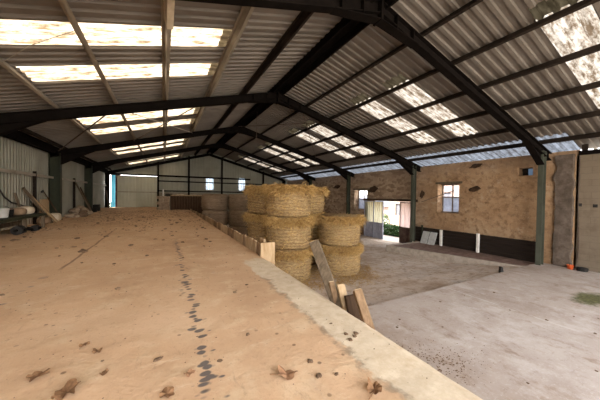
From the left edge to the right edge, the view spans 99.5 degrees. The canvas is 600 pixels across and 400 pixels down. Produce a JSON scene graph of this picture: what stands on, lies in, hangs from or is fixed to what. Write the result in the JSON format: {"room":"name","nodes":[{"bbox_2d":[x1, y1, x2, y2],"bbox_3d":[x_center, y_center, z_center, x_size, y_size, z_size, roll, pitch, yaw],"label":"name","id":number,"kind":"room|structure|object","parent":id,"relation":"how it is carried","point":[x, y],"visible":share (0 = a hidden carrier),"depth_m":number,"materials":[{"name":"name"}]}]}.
{"room":"farm building","nodes":[
{"label":"farm building","id":0,"kind":"room"},
{"bbox_2d":[0,136,104,230],"bbox_3d":[-8.909,-0.582,7.697,0.030,3.067,28.800,0,1,-28],"label":"wall","id":1,"kind":"structure","parent":0,"point":[14,155],"depth_m":9.15,"materials":[{"name":"metal"}]},
{"bbox_2d":[0,168,105,185],"bbox_3d":[-8.800,-0.864,7.692,0.145,0.095,28.700,0,1,-28],"label":"wall rail","id":2,"kind":"object","parent":1,"relation":"attached to","point":[1,169],"visible":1,"depth_m":9.09,"materials":[{"name":"metal"}]},
{"bbox_2d":[0,0,342,168],"bbox_3d":[-5.592,-3.184,9.751,8.175,2.286,29.400,0,1,-28],"label":"ceiling","id":3,"kind":"structure","parent":0,"point":[265,27],"depth_m":5.96,"materials":[{"name":"metal"}]},
{"bbox_2d":[0,19,231,46],"bbox_3d":[-3.156,-2.993,4.632,3.700,1.057,0.770,0,1,-28],"label":"roof light","id":4,"kind":"object","parent":3,"relation":"attached to","point":[11,31],"visible":0.87,"depth_m":4.44,"materials":[{"name":"plastic"}]},
{"bbox_2d":[17,63,217,81],"bbox_3d":[-3.878,-3.025,5.981,3.700,1.057,0.830,0,1,-28],"label":"roof light","id":5,"kind":"object","parent":3,"relation":"attached to","point":[76,72],"visible":0.87,"depth_m":5.75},
{"bbox_2d":[77,107,199,124],"bbox_3d":[-5.640,-3.103,9.274,3.700,1.057,0.900,0,1,-28],"label":"roof light","id":6,"kind":"object","parent":3,"relation":"attached to","point":[155,114],"visible":0.76,"depth_m":9.15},
{"bbox_2d":[90,118,194,134],"bbox_3d":[-6.442,-3.139,10.772,3.700,1.057,0.900,0,1,-28],"label":"roof light","id":7,"kind":"object","parent":3,"relation":"attached to","point":[184,121],"visible":0.83,"depth_m":10.58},
{"bbox_2d":[112,138,186,150],"bbox_3d":[-8.470,-3.229,14.562,3.700,1.057,0.800,0,1,-28],"label":"roof light","id":8,"kind":"object","parent":3,"relation":"attached to","point":[150,144],"visible":0.67,"depth_m":14.62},
{"bbox_2d":[117,142,184,153],"bbox_3d":[-9.178,-3.260,15.885,3.700,1.057,0.800,0,1,-28],"label":"roof light","id":9,"kind":"object","parent":3,"relation":"attached to","point":[184,142],"visible":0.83,"depth_m":15.77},
{"bbox_2d":[159,193,228,210],"bbox_3d":[-6.802,0.782,25.278,12.870,2.820,0.250,0,1,-28],"label":"wall","id":10,"kind":"structure","parent":0,"point":[160,194],"depth_m":23.04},
{"bbox_2d":[108,152,290,193],"bbox_3d":[-8.353,-2.607,24.308,16.550,3.986,0.035,0,1,-28],"label":"wall","id":11,"kind":"structure","parent":0,"point":[208,166],"depth_m":23.84,"materials":[{"name":"metal"}]},
{"bbox_2d":[110,174,114,206],"bbox_3d":[-15.313,-0.706,20.819,1.000,2.810,0.080,0,1,-28],"label":"curtain","id":12,"kind":"object","parent":11,"relation":"hanging from","point":[112,176],"visible":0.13,"depth_m":20.81,"materials":[{"name":"paint"}]},
{"bbox_2d":[159,190,243,192],"bbox_3d":[-7.085,-0.776,24.942,12.000,0.100,0.090,0,1,-28],"label":"wall rail","id":13,"kind":"object","parent":11,"relation":"attached to","point":[159,190],"visible":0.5,"depth_m":23.65,"materials":[{"name":"metal"}]},
{"bbox_2d":[159,179,261,189],"bbox_3d":[-7.084,-1.566,24.947,12.000,1.180,0.130,0,1,-28],"label":"window","id":14,"kind":"structure","parent":11,"relation":"in","point":[209,186],"depth_m":24.17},
{"bbox_2d":[0,207,482,399],"bbox_3d":[-6.304,1.661,9.088,5.834,1.607,28.700,0,1,-28],"label":"raised platform","id":15,"kind":"structure","parent":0,"point":[195,297],"depth_m":2.21,"materials":[{"name":"concrete"}]},
{"bbox_2d":[10,225,32,234],"bbox_3d":[-7.527,0.814,6.893,0.400,0.236,0.380,0,1,-28],"label":"engine","id":16,"kind":"object","parent":15,"relation":"on","point":[16,230],"visible":1,"depth_m":6.79,"materials":[{"name":"metal"}]},
{"bbox_2d":[0,213,46,232],"bbox_3d":[-7.953,0.693,6.906,0.660,0.470,3.050,0,1,-28],"label":"workbench","id":17,"kind":"object","parent":15,"relation":"on","point":[22,219],"visible":0.8,"depth_m":7.34,"materials":[{"name":"green paint"}]},
{"bbox_2d":[0,206,9,217],"bbox_3d":[-7.809,0.308,6.662,0.273,0.311,0.273,0,1,-28],"label":"bucket","id":18,"kind":"object","parent":17,"relation":"on","point":[4,212],"visible":0.99,"depth_m":6.63,"materials":[{"name":"white paint"}]},
{"bbox_2d":[10,208,26,214],"bbox_3d":[-8.235,0.334,7.419,0.320,0.222,0.427,0,1,-28],"label":"sack","id":19,"kind":"object","parent":17,"relation":"on","point":[17,211],"visible":0.79,"depth_m":7.31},
{"bbox_2d":[17,206,34,213],"bbox_3d":[-8.448,0.311,7.809,0.362,0.248,0.429,0,1,-28],"label":"sack","id":20,"kind":"object","parent":17,"relation":"on","point":[30,210],"visible":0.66,"depth_m":7.76,"materials":[{"name":"fabric"}]},
{"bbox_2d":[33,171,36,223],"bbox_3d":[-9.537,-0.080,9.132,0.090,1.900,0.060,0,1,-28],"label":"wall post","id":21,"kind":"object","parent":15,"relation":"on","point":[35,172],"visible":0.64,"depth_m":9.12,"materials":[{"name":"brown metal"}]},
{"bbox_2d":[22,187,52,222],"bbox_3d":[-9.219,0.237,8.958,0.086,1.345,1.224,1,1,-8],"label":"leaning board","id":22,"kind":"object","parent":15,"relation":"on","point":[27,193],"visible":0.79,"depth_m":8.77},
{"bbox_2d":[26,368,50,381],"bbox_3d":[-1.615,1.075,1.570,0.101,0.028,0.110,1,1,16],"label":"dead leaf","id":23,"kind":"object","parent":15,"relation":"on","point":[35,374],"visible":1,"depth_m":1.57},
{"bbox_2d":[36,217,51,223],"bbox_3d":[-9.405,0.742,9.340,0.378,0.251,0.614,0,1,-28],"label":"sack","id":24,"kind":"object","parent":15,"relation":"on","point":[48,219],"visible":0.7,"depth_m":9.18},
{"bbox_2d":[39,199,48,216],"bbox_3d":[-9.928,0.337,9.868,0.050,0.730,0.750,0,1,-28],"label":"board","id":25,"kind":"object","parent":15,"relation":"on","point":[44,202],"visible":0.36,"depth_m":9.81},
{"bbox_2d":[31,195,57,222],"bbox_3d":[-9.242,0.294,9.128,0.069,1.234,1.272,1,1,-5],"label":"leaning board","id":26,"kind":"object","parent":15,"relation":"on","point":[39,204],"visible":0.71,"depth_m":9.25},
{"bbox_2d":[51,378,80,399],"bbox_3d":[-1.322,1.070,1.444,0.122,0.055,0.144,0,1,-18],"label":"dead leaf","id":27,"kind":"object","parent":15,"relation":"on","point":[69,387],"visible":1,"depth_m":1.44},
{"bbox_2d":[73,178,75,207],"bbox_3d":[-11.684,-0.176,13.142,0.090,1.900,0.060,0,1,-28],"label":"wall post","id":28,"kind":"object","parent":15,"relation":"on","point":[74,199],"visible":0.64,"depth_m":13.13,"materials":[{"name":"brown metal"}]},
{"bbox_2d":[7,209,203,234],"bbox_3d":[-7.820,0.810,12.055,5.517,0.094,11.478,0,1,-28],"label":"litter","id":29,"kind":"object","parent":15,"relation":"on","point":[141,211],"visible":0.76,"depth_m":12.36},
{"bbox_2d":[157,161,158,206],"bbox_3d":[-12.300,-1.352,22.019,0.140,3.945,0.180,0,1,-28],"label":"post","id":30,"kind":"object","parent":15,"relation":"on","point":[157,161],"visible":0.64,"depth_m":21.93,"materials":[{"name":"metal"}]},
{"bbox_2d":[157,196,169,209],"bbox_3d":[-9.896,0.215,18.403,0.840,0.995,0.628,0,1,-28],"label":"stone stack","id":31,"kind":"object","parent":15,"relation":"on","point":[165,202],"visible":0.98,"depth_m":18.16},
{"bbox_2d":[160,386,174,397],"bbox_3d":[-0.766,1.102,1.459,0.090,0.021,0.077,2,1,43],"label":"dead leaf","id":32,"kind":"object","parent":15,"relation":"on","point":[167,392],"visible":1,"depth_m":1.46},
{"bbox_2d":[48,125,354,214],"bbox_3d":[-3.190,-0.902,14.381,16.366,6.545,0.240,0,1,-28],"label":"frame","id":33,"kind":"object","parent":15,"relation":"on","point":[55,161],"visible":0.91,"depth_m":11.87,"materials":[{"name":"green paint"}]},
{"bbox_2d":[58,116,104,150],"bbox_3d":[-7.681,-2.349,8.937,5.743,0.760,0.044,1,1,35],"label":"rod","id":34,"kind":"object","parent":33,"relation":"attached to","point":[98,120],"visible":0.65,"depth_m":8.84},
{"bbox_2d":[133,108,193,140],"bbox_3d":[-5.405,-3.043,10.138,5.688,0.721,0.036,1,1,36],"label":"rod","id":35,"kind":"object","parent":33,"relation":"attached to","point":[191,108],"visible":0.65,"depth_m":10.05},
{"bbox_2d":[0,222,426,398],"bbox_3d":[-3.928,1.006,5.297,5.081,0.030,11.022,0,1,-28],"label":"grit","id":36,"kind":"object","parent":15,"relation":"on","point":[170,222],"visible":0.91,"depth_m":3.33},
{"bbox_2d":[190,209,274,264],"bbox_3d":[-4.307,0.958,11.757,0.290,0.720,15.670,0,1,-28],"label":"kerb","id":37,"kind":"object","parent":15,"relation":"on","point":[264,249],"visible":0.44,"depth_m":5.69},
{"bbox_2d":[270,365,296,379],"bbox_3d":[-0.098,1.094,1.629,0.156,0.049,0.119,1,1,33],"label":"dead leaf","id":38,"kind":"object","parent":15,"relation":"on","point":[289,374],"visible":1,"depth_m":1.62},
{"bbox_2d":[367,377,381,399],"bbox_3d":[0.432,1.104,1.496,0.089,0.053,0.147,1,1,33],"label":"dead leaf","id":39,"kind":"object","parent":15,"relation":"on","point":[376,387],"visible":1,"depth_m":1.51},
{"bbox_2d":[383,235,398,241],"bbox_3d":[6.218,2.547,15.951,2.900,0.095,3.650,0,1,-28],"label":"trim","id":40,"kind":"structure","parent":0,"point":[387,237],"depth_m":16.44,"materials":[{"name":"concrete"}]},
{"bbox_2d":[214,0,599,175],"bbox_3d":[1.857,-3.072,13.740,8.725,2.437,29.400,0,1,-28],"label":"ceiling","id":41,"kind":"structure","parent":0,"point":[488,21],"depth_m":7.16,"materials":[{"name":"metal"}]},
{"bbox_2d":[238,156,280,171],"bbox_3d":[-3.681,-3.361,23.702,4.090,1.164,0.800,0,1,-28],"label":"roof light","id":42,"kind":"object","parent":41,"relation":"attached to","point":[253,161],"visible":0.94,"depth_m":23.65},
{"bbox_2d":[256,145,309,166],"bbox_3d":[-1.181,-3.251,19.030,4.090,1.164,0.800,0,1,-28],"label":"roof light","id":43,"kind":"object","parent":41,"relation":"attached to","point":[260,146],"visible":0.96,"depth_m":18.94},
{"bbox_2d":[279,174,302,179],"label":"light","id":44,"kind":"object","parent":41,"relation":"attached to","point":[298,177],"depth_m":26.30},
{"bbox_2d":[264,142,318,164],"bbox_3d":[-0.426,-3.217,17.620,4.090,1.164,0.800,0,1,-28],"label":"roof light","id":45,"kind":"object","parent":41,"relation":"attached to","point":[266,143],"visible":0.65,"depth_m":17.67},
{"bbox_2d":[288,128,354,158],"bbox_3d":[1.284,-3.141,14.424,4.090,1.164,0.850,0,1,-28],"label":"roof light","id":46,"kind":"object","parent":41,"relation":"attached to","point":[303,135],"visible":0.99,"depth_m":14.30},
{"bbox_2d":[302,120,374,154],"bbox_3d":[2.039,-3.108,13.014,4.090,1.164,0.850,0,1,-28],"label":"roof light","id":47,"kind":"object","parent":41,"relation":"attached to","point":[319,129],"visible":0.87,"depth_m":12.91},
{"bbox_2d":[346,157,424,172],"bbox_3d":[4.941,-2.059,15.698,1.430,0.433,5.300,0,1,-28],"label":"roof light","id":48,"kind":"object","parent":41,"relation":"attached to","point":[390,166],"visible":0.59,"depth_m":15.71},
{"bbox_2d":[348,93,435,143],"bbox_3d":[3.735,-3.033,9.845,4.090,1.164,0.800,0,1,-28],"label":"roof light","id":49,"kind":"object","parent":41,"relation":"attached to","point":[374,108],"visible":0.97,"depth_m":9.72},
{"bbox_2d":[381,74,477,136],"bbox_3d":[4.456,-3.001,8.496,4.090,1.164,0.740,0,1,-28],"label":"roof light","id":50,"kind":"object","parent":41,"relation":"attached to","point":[412,94],"visible":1,"depth_m":8.32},
{"bbox_2d":[410,137,553,165],"bbox_3d":[7.394,-1.951,11.114,1.430,0.433,5.100,0,1,-28],"label":"light","id":51,"kind":"object","parent":41,"relation":"attached to","point":[521,151],"visible":0.69,"depth_m":10.79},
{"bbox_2d":[527,0,581,20],"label":"roof light","id":52,"kind":"object","parent":41,"relation":"attached to","point":[542,9],"depth_m":4.55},
{"bbox_2d":[538,133,580,151],"bbox_3d":[8.757,-1.890,8.566,1.430,0.433,0.680,0,1,-28],"label":"light","id":53,"kind":"object","parent":41,"relation":"attached to","point":[567,145],"visible":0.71,"depth_m":8.57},
{"bbox_2d":[541,5,599,56],"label":"roof light","id":54,"kind":"object","parent":41,"relation":"attached to","point":[578,30],"depth_m":4.86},
{"bbox_2d":[566,51,599,84],"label":"roof light","id":55,"kind":"object","parent":41,"relation":"attached to","point":[586,69],"depth_m":5.55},
{"bbox_2d":[586,87,599,108],"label":"roof light","id":56,"kind":"object","parent":41,"relation":"attached to","point":[594,94],"depth_m":6.21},
{"bbox_2d":[227,224,599,399],"bbox_3d":[0.778,2.282,12.893,10.380,0.436,28.700,0,1,-28],"label":"floor","id":57,"kind":"structure","parent":0,"point":[559,357],"depth_m":4.77,"materials":[{"name":"concrete"}]},
{"bbox_2d":[170,195,202,212],"bbox_3d":[-8.642,0.887,19.497,2.370,2.550,1.570,0,1,-28],"label":"bin","id":58,"kind":"object","parent":57,"relation":"on","point":[182,200],"visible":0.44,"depth_m":18.78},
{"bbox_2d":[188,156,189,194],"bbox_3d":[-10.146,-0.953,23.181,0.140,6.068,0.180,0,1,-28],"label":"post","id":59,"kind":"object","parent":57,"relation":"on","point":[188,156],"visible":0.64,"depth_m":23.08,"materials":[{"name":"metal"}]},
{"bbox_2d":[105,153,285,207],"bbox_3d":[-8.590,-1.124,23.964,15.780,6.526,0.200,0,1,-28],"label":"frame","id":60,"kind":"object","parent":57,"relation":"on","point":[107,176],"visible":0.73,"depth_m":22.25,"materials":[{"name":"paint"}]},
{"bbox_2d":[104,173,249,179],"bbox_3d":[-10.310,-2.099,23.032,11.900,0.140,0.140,0,1,-28],"label":"door track","id":61,"kind":"object","parent":60,"relation":"attached to","point":[104,173],"visible":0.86,"depth_m":22.48,"materials":[{"name":"metal"}]},
{"bbox_2d":[115,175,156,206],"bbox_3d":[-13.659,-0.672,21.308,2.980,2.690,0.120,0,1,-28],"label":"door","id":62,"kind":"structure","parent":61,"relation":"hanging from","point":[130,191],"depth_m":21.23,"materials":[{"name":"metal"}]},
{"bbox_2d":[84,142,314,210],"bbox_3d":[-5.690,-1.013,19.053,16.366,6.545,0.240,0,1,-28],"label":"frame","id":63,"kind":"object","parent":57,"relation":"on","point":[92,168],"visible":0.91,"depth_m":16.87,"materials":[{"name":"green paint"}]},
{"bbox_2d":[0,91,421,241],"bbox_3d":[-0.687,-0.961,9.706,16.366,6.205,0.240,0,1,-28],"label":"frame","id":64,"kind":"object","parent":57,"relation":"on","point":[10,122],"visible":0.98,"depth_m":8.17,"materials":[{"name":"green paint"}]},
{"bbox_2d":[3,131,107,172],"bbox_3d":[-8.749,-1.986,7.693,0.225,0.320,28.700,0,1,-28],"label":"beam","id":65,"kind":"structure","parent":64,"relation":"attached to","point":[18,136],"depth_m":9.04,"materials":[{"name":"metal"}]},
{"bbox_2d":[0,58,129,166],"bbox_3d":[-7.336,-2.486,8.437,0.158,0.158,28.700,0,1,-28],"label":"purlin","id":66,"kind":"object","parent":64,"relation":"attached to","point":[5,65],"visible":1,"depth_m":5.60,"materials":[{"name":"wood"}]},
{"bbox_2d":[21,128,110,169],"bbox_3d":[-8.452,-2.145,7.848,0.158,0.158,28.700,0,1,-28],"label":"purlin","id":67,"kind":"object","parent":64,"relation":"attached to","point":[26,130],"visible":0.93,"depth_m":9.19,"materials":[{"name":"brown metal"}]},
{"bbox_2d":[58,0,148,163],"bbox_3d":[-6.212,-2.829,9.031,0.158,0.158,28.700,0,1,-28],"label":"purlin","id":68,"kind":"object","parent":64,"relation":"attached to","point":[66,8],"visible":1,"depth_m":4.56,"materials":[{"name":"wood"}]},
{"bbox_2d":[161,0,174,160],"bbox_3d":[-5.094,-3.147,9.621,0.184,0.219,28.700,0,1,-28],"label":"purlin","id":69,"kind":"object","parent":64,"relation":"attached to","point":[167,6],"visible":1,"depth_m":5.04,"materials":[{"name":"wood"}]},
{"bbox_2d":[180,6,254,157],"bbox_3d":[-3.990,-3.508,10.204,0.158,0.158,28.700,0,1,-28],"label":"purlin","id":70,"kind":"object","parent":64,"relation":"attached to","point":[245,13],"visible":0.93,"depth_m":5.90,"materials":[{"name":"wood"}]},
{"bbox_2d":[194,11,313,155],"bbox_3d":[-2.945,-3.827,10.755,0.158,0.158,28.700,0,1,-28],"label":"purlin","id":71,"kind":"object","parent":64,"relation":"attached to","point":[301,19],"visible":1,"depth_m":6.57,"materials":[{"name":"wood"}]},
{"bbox_2d":[207,0,398,154],"bbox_3d":[-1.810,-4.114,11.356,0.450,0.225,28.700,0,1,-28],"label":"ridge beam","id":72,"kind":"structure","parent":64,"relation":"attached to","point":[346,29],"depth_m":7.30,"materials":[{"name":"metal"}]},
{"bbox_2d":[223,0,483,157],"bbox_3d":[-0.683,-3.816,11.966,0.158,0.158,28.700,0,1,-28],"label":"purlin","id":73,"kind":"object","parent":64,"relation":"attached to","point":[472,3],"visible":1,"depth_m":6.51,"materials":[{"name":"brown metal"}]},
{"bbox_2d":[235,0,599,161],"bbox_3d":[0.344,-3.490,12.523,0.158,0.158,28.700,0,1,-28],"label":"purlin","id":74,"kind":"object","parent":64,"relation":"attached to","point":[582,4],"visible":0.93,"depth_m":5.60,"materials":[{"name":"brown metal"}]},
{"bbox_2d":[247,44,599,166],"bbox_3d":[1.415,-3.149,13.104,0.158,0.158,28.700,0,1,-28],"label":"purlin","id":75,"kind":"object","parent":64,"relation":"attached to","point":[595,48],"visible":1,"depth_m":6.55,"materials":[{"name":"wood"}]},
{"bbox_2d":[259,81,599,170],"bbox_3d":[2.495,-2.806,13.690,0.158,0.158,28.700,0,1,-28],"label":"purlin","id":76,"kind":"object","parent":64,"relation":"attached to","point":[596,84],"visible":1,"depth_m":7.95,"materials":[{"name":"brown metal"}]},
{"bbox_2d":[270,110,599,174],"bbox_3d":[3.636,-2.443,14.309,0.158,0.158,28.700,0,1,-28],"label":"purlin","id":77,"kind":"object","parent":64,"relation":"attached to","point":[593,113],"visible":1,"depth_m":9.06,"materials":[{"name":"brown metal"}]},
{"bbox_2d":[281,132,599,177],"bbox_3d":[4.733,-2.094,14.905,0.158,0.158,28.700,0,1,-28],"label":"purlin","id":78,"kind":"object","parent":64,"relation":"attached to","point":[595,134],"visible":1,"depth_m":10.13,"materials":[{"name":"brown metal"}]},
{"bbox_2d":[221,157,222,193],"bbox_3d":[-7.561,-1.020,24.562,0.140,6.227,0.180,0,1,-28],"label":"post","id":79,"kind":"object","parent":57,"relation":"on","point":[222,157],"visible":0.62,"depth_m":24.46,"materials":[{"name":"metal"}]},
{"bbox_2d":[229,226,247,235],"bbox_3d":[-3.402,1.889,14.604,1.468,0.891,1.468,1,1,-9],"label":"hay bale","id":80,"kind":"object","parent":57,"relation":"on","point":[243,230],"visible":0.15,"depth_m":13.96},
{"bbox_2d":[228,210,248,226],"bbox_3d":[-3.412,1.004,14.587,1.468,0.891,1.468,1,1,-10],"label":"hay bale","id":81,"kind":"object","parent":80,"relation":"on","point":[235,217],"visible":0.56,"depth_m":13.94},
{"bbox_2d":[228,194,247,209],"bbox_3d":[-3.427,0.119,14.582,1.468,0.891,1.468,0,1,-39],"label":"hay bale","id":82,"kind":"object","parent":81,"relation":"on","point":[235,201],"visible":0.67,"depth_m":13.94},
{"bbox_2d":[275,245,314,281],"bbox_3d":[-0.392,1.951,8.239,1.885,1.156,1.933,1,1,37],"label":"bale","id":83,"kind":"object","parent":57,"relation":"on","point":[296,263],"visible":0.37,"depth_m":7.58},
{"bbox_2d":[261,215,316,249],"bbox_3d":[-0.373,0.948,8.221,1.903,1.120,1.992,0,1,-22],"label":"bale","id":84,"kind":"object","parent":83,"relation":"on","point":[288,233],"visible":0.9,"depth_m":7.59},
{"bbox_2d":[260,182,316,216],"bbox_3d":[-0.375,-0.043,8.187,1.971,1.128,1.960,1,1,-15],"label":"bale","id":85,"kind":"object","parent":84,"relation":"on","point":[282,200],"visible":1,"depth_m":7.58},
{"bbox_2d":[310,238,318,263],"bbox_3d":[0.210,1.926,10.252,1.933,1.156,1.885,0,1,-45],"label":"bale","id":86,"kind":"object","parent":57,"relation":"on","point":[313,258],"visible":0.03,"depth_m":9.60},
{"bbox_2d":[310,211,325,238],"bbox_3d":[0.220,0.923,10.259,1.992,1.120,1.903,0,1,-36],"label":"bale","id":87,"kind":"object","parent":86,"relation":"on","point":[314,236],"visible":0.08,"depth_m":9.63},
{"bbox_2d":[311,187,331,212],"bbox_3d":[0.271,-0.068,10.211,1.960,1.128,1.971,0,1,-36],"label":"bale","id":88,"kind":"object","parent":87,"relation":"on","point":[317,205],"visible":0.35,"depth_m":9.65},
{"bbox_2d":[309,239,341,307],"bbox_3d":[0.371,1.043,3.112,0.169,1.025,0.894,0,1,-28],"label":"plank","id":89,"kind":"object","parent":57,"relation":"on","point":[322,264],"visible":0.64,"depth_m":3.18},
{"bbox_2d":[329,281,336,303],"bbox_3d":[0.429,1.221,2.959,0.079,0.503,0.302,0,1,-28],"label":"stake","id":90,"kind":"object","parent":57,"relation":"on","point":[331,283],"visible":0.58,"depth_m":2.99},
{"bbox_2d":[337,284,346,311],"bbox_3d":[0.524,1.224,2.867,0.094,0.496,0.280,0,1,-28],"label":"stake","id":91,"kind":"object","parent":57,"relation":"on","point":[341,288],"visible":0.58,"depth_m":2.91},
{"bbox_2d":[319,241,364,275],"bbox_3d":[1.381,1.963,8.979,1.885,1.156,1.933,1,1,7],"label":"bale","id":92,"kind":"object","parent":57,"relation":"on","point":[342,260],"visible":0.58,"depth_m":8.30},
{"bbox_2d":[314,212,367,246],"bbox_3d":[1.364,0.960,8.968,1.903,1.120,1.992,0,1,-39],"label":"bale","id":93,"kind":"object","parent":92,"relation":"on","point":[334,229],"visible":1,"depth_m":8.33},
{"bbox_2d":[299,263,394,293],"bbox_3d":[0.792,2.458,8.553,5.586,0.258,4.190,1,1,-14],"label":"straw","id":94,"kind":"object","parent":57,"relation":"on","point":[364,276],"visible":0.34,"depth_m":8.08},
{"bbox_2d":[344,294,361,320],"bbox_3d":[0.597,1.288,2.772,0.138,0.478,0.251,0,1,-28],"label":"stake","id":95,"kind":"object","parent":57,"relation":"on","point":[351,306],"visible":0.28,"depth_m":2.78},
{"bbox_2d":[353,288,374,329],"bbox_3d":[0.669,1.209,2.531,0.106,0.570,0.423,0,1,-25],"label":"stake","id":96,"kind":"object","parent":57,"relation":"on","point":[358,294],"visible":0.64,"depth_m":2.56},
{"bbox_2d":[178,0,551,265],"bbox_3d":[1.719,-0.860,5.210,16.366,6.195,0.240,0,1,-28],"label":"frame","id":97,"kind":"object","parent":57,"relation":"on","point":[389,21],"visible":0.96,"depth_m":5.66,"materials":[{"name":"green paint"}]},
{"bbox_2d":[389,325,490,384],"bbox_3d":[1.799,2.237,3.280,2.678,0.014,3.205,0,1,-28],"label":"leaf litter","id":98,"kind":"object","parent":57,"relation":"on","point":[443,364],"visible":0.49,"depth_m":3.52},
{"bbox_3d":[-1.204,1.920,9.419,1.906,1.156,1.936,1,1,29],"label":"bale","id":99,"kind":"object","parent":57,"relation":"on","visible":0},
{"bbox_2d":[242,212,266,241],"bbox_3d":[-1.189,0.916,9.483,1.992,1.120,1.903,1,1,23],"label":"bale","id":100,"kind":"object","parent":99,"relation":"on","point":[255,229],"visible":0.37,"depth_m":8.85},
{"bbox_2d":[241,183,265,213],"bbox_3d":[-1.212,-0.075,9.432,1.971,1.128,1.960,1,1,4],"label":"bale","id":101,"kind":"object","parent":100,"relation":"on","point":[256,201],"visible":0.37,"depth_m":8.81},
{"bbox_3d":[-4.712,1.878,14.169,1.472,0.891,1.472,0,1,-28],"label":"hay bale","id":102,"kind":"object","parent":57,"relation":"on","visible":0},
{"bbox_2d":[201,210,228,225],"bbox_3d":[-4.718,0.993,14.145,1.468,0.891,1.468,0,1,-40],"label":"hay bale","id":103,"kind":"object","parent":102,"relation":"on","point":[221,216],"visible":0.61,"depth_m":13.61},
{"bbox_2d":[201,194,227,210],"bbox_3d":[-4.741,0.108,14.154,1.468,0.891,1.468,0,1,-36],"label":"hay bale","id":104,"kind":"object","parent":103,"relation":"on","point":[210,202],"visible":0.95,"depth_m":13.56},
{"bbox_2d":[287,150,599,272],"bbox_3d":[5.577,0.393,15.473,0.500,4.400,28.800,0,1,-28],"label":"wall","id":105,"kind":"structure","parent":0,"point":[505,205],"depth_m":10.43,"materials":[{"name":"stone"}]},
{"bbox_2d":[304,169,339,177],"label":"light","id":106,"kind":"object","parent":105,"relation":"attached to","point":[320,175],"depth_m":21.23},
{"bbox_2d":[353,188,368,209],"bbox_3d":[4.366,-0.065,17.649,0.445,1.470,1.540,0,1,-28],"label":"window","id":107,"kind":"structure","parent":105,"relation":"in","point":[360,200],"depth_m":18.00,"materials":[{"name":"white glass"}]},
{"bbox_2d":[364,201,383,238],"bbox_3d":[4.695,1.278,16.286,0.050,2.430,1.720,0,1,-27],"label":"door","id":108,"kind":"structure","parent":105,"relation":"in","point":[373,210],"depth_m":16.19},
{"bbox_2d":[363,198,417,201],"bbox_3d":[5.303,0.001,15.373,0.120,0.140,4.100,0,1,-28],"label":"trim","id":109,"kind":"structure","parent":105,"relation":"attached to","point":[366,199],"depth_m":15.13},
{"bbox_2d":[399,202,409,242],"bbox_3d":[5.894,1.279,14.131,0.050,2.330,0.850,0,1,-28],"label":"door","id":110,"kind":"structure","parent":105,"relation":"in","point":[404,218],"depth_m":14.24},
{"bbox_2d":[435,181,461,212],"bbox_3d":[7.260,-0.121,12.243,0.445,1.500,1.300,0,1,-28],"label":"window","id":111,"kind":"structure","parent":105,"relation":"in","point":[449,204],"depth_m":12.39,"materials":[{"name":"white glass"}]},
{"bbox_2d":[393,243,534,265],"bbox_3d":[6.503,2.421,10.599,2.450,0.390,4.650,0,1,-28],"label":"trim","id":112,"kind":"structure","parent":105,"relation":"attached to","point":[420,246],"depth_m":10.63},
{"bbox_2d":[420,231,429,243],"bbox_3d":[6.334,1.890,12.873,0.275,0.592,0.360,0,1,-28],"label":"panel","id":113,"kind":"object","parent":112,"relation":"on","point":[425,235],"visible":1,"depth_m":12.85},
{"bbox_2d":[427,232,437,244],"bbox_3d":[6.523,1.899,12.520,0.275,0.592,0.360,0,1,-28],"label":"panel","id":114,"kind":"object","parent":112,"relation":"on","point":[432,237],"visible":1,"depth_m":12.50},
{"bbox_2d":[415,226,535,262],"bbox_3d":[7.354,1.837,11.409,0.090,0.754,5.060,0,1,-28],"label":"wall boarding","id":115,"kind":"structure","parent":112,"relation":"on","point":[524,250],"depth_m":10.50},
{"bbox_2d":[476,233,479,252],"bbox_3d":[7.563,1.829,10.806,0.090,0.825,0.100,0,1,-28],"label":"post","id":116,"kind":"object","parent":112,"relation":"on","point":[477,234],"visible":1,"depth_m":10.77,"materials":[{"name":"paint"}]},
{"bbox_2d":[523,168,532,175],"bbox_3d":[8.826,-1.064,9.734,0.080,0.290,0.440,0,1,-28],"label":"window","id":117,"kind":"structure","parent":105,"relation":"in","point":[525,171],"depth_m":9.78,"materials":[{"name":"glass"}]},
{"bbox_2d":[577,155,580,262],"bbox_3d":[9.109,0.299,8.296,0.029,3.520,0.068,0,1,-28],"label":"cable","id":118,"kind":"object","parent":105,"relation":"attached to","point":[580,155],"visible":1,"depth_m":8.29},
{"bbox_2d":[579,149,599,154],"bbox_3d":[10.741,-1.464,5.514,0.310,0.140,6.450,0,1,-28],"label":"trim","id":119,"kind":"structure","parent":105,"relation":"on","point":[593,151],"depth_m":8.07,"materials":[{"name":"paint"}]},
{"bbox_2d":[386,241,523,266],"bbox_3d":[6.396,2.411,10.638,2.600,0.405,4.820,0,1,-28],"label":"floor","id":120,"kind":"structure","parent":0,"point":[390,248],"depth_m":10.48,"materials":[{"name":"concrete"}]},
{"bbox_2d":[552,154,575,266],"bbox_3d":[8.917,0.371,8.622,0.116,3.800,0.578,0,1,-28],"label":"pillar","id":121,"kind":"structure","parent":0,"point":[562,247],"depth_m":8.57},
{"label":"outside","id":122,"kind":"structure","parent":0,"visible":0},
{"label":"ground","id":123,"kind":"structure","parent":122,"visible":0},
{"bbox_2d":[360,195,388,214],"bbox_3d":[12.068,0.748,37.672,5.800,3.100,9.800,0,1,-28],"label":"shed","id":124,"kind":"object","parent":123,"relation":"on","point":[386,203],"visible":0.02,"depth_m":33.72,"materials":[{"name":"grey stone"}]},
{"bbox_2d":[383,224,398,236],"bbox_3d":[6.434,2.188,18.091,1.258,1.043,4.266,0,1,-28],"label":"hedge","id":125,"kind":"object","parent":123,"relation":"on","point":[388,229],"visible":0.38,"depth_m":17.62,"materials":[{"name":"green plant"}]},
{"bbox_2d":[388,185,458,225],"bbox_3d":[13.779,-0.936,22.836,6.800,7.000,10.100,0,1,-28],"label":"house","id":126,"kind":"structure","parent":123,"relation":"on","point":[394,206],"depth_m":24.68,"materials":[{"name":"grey stone"}]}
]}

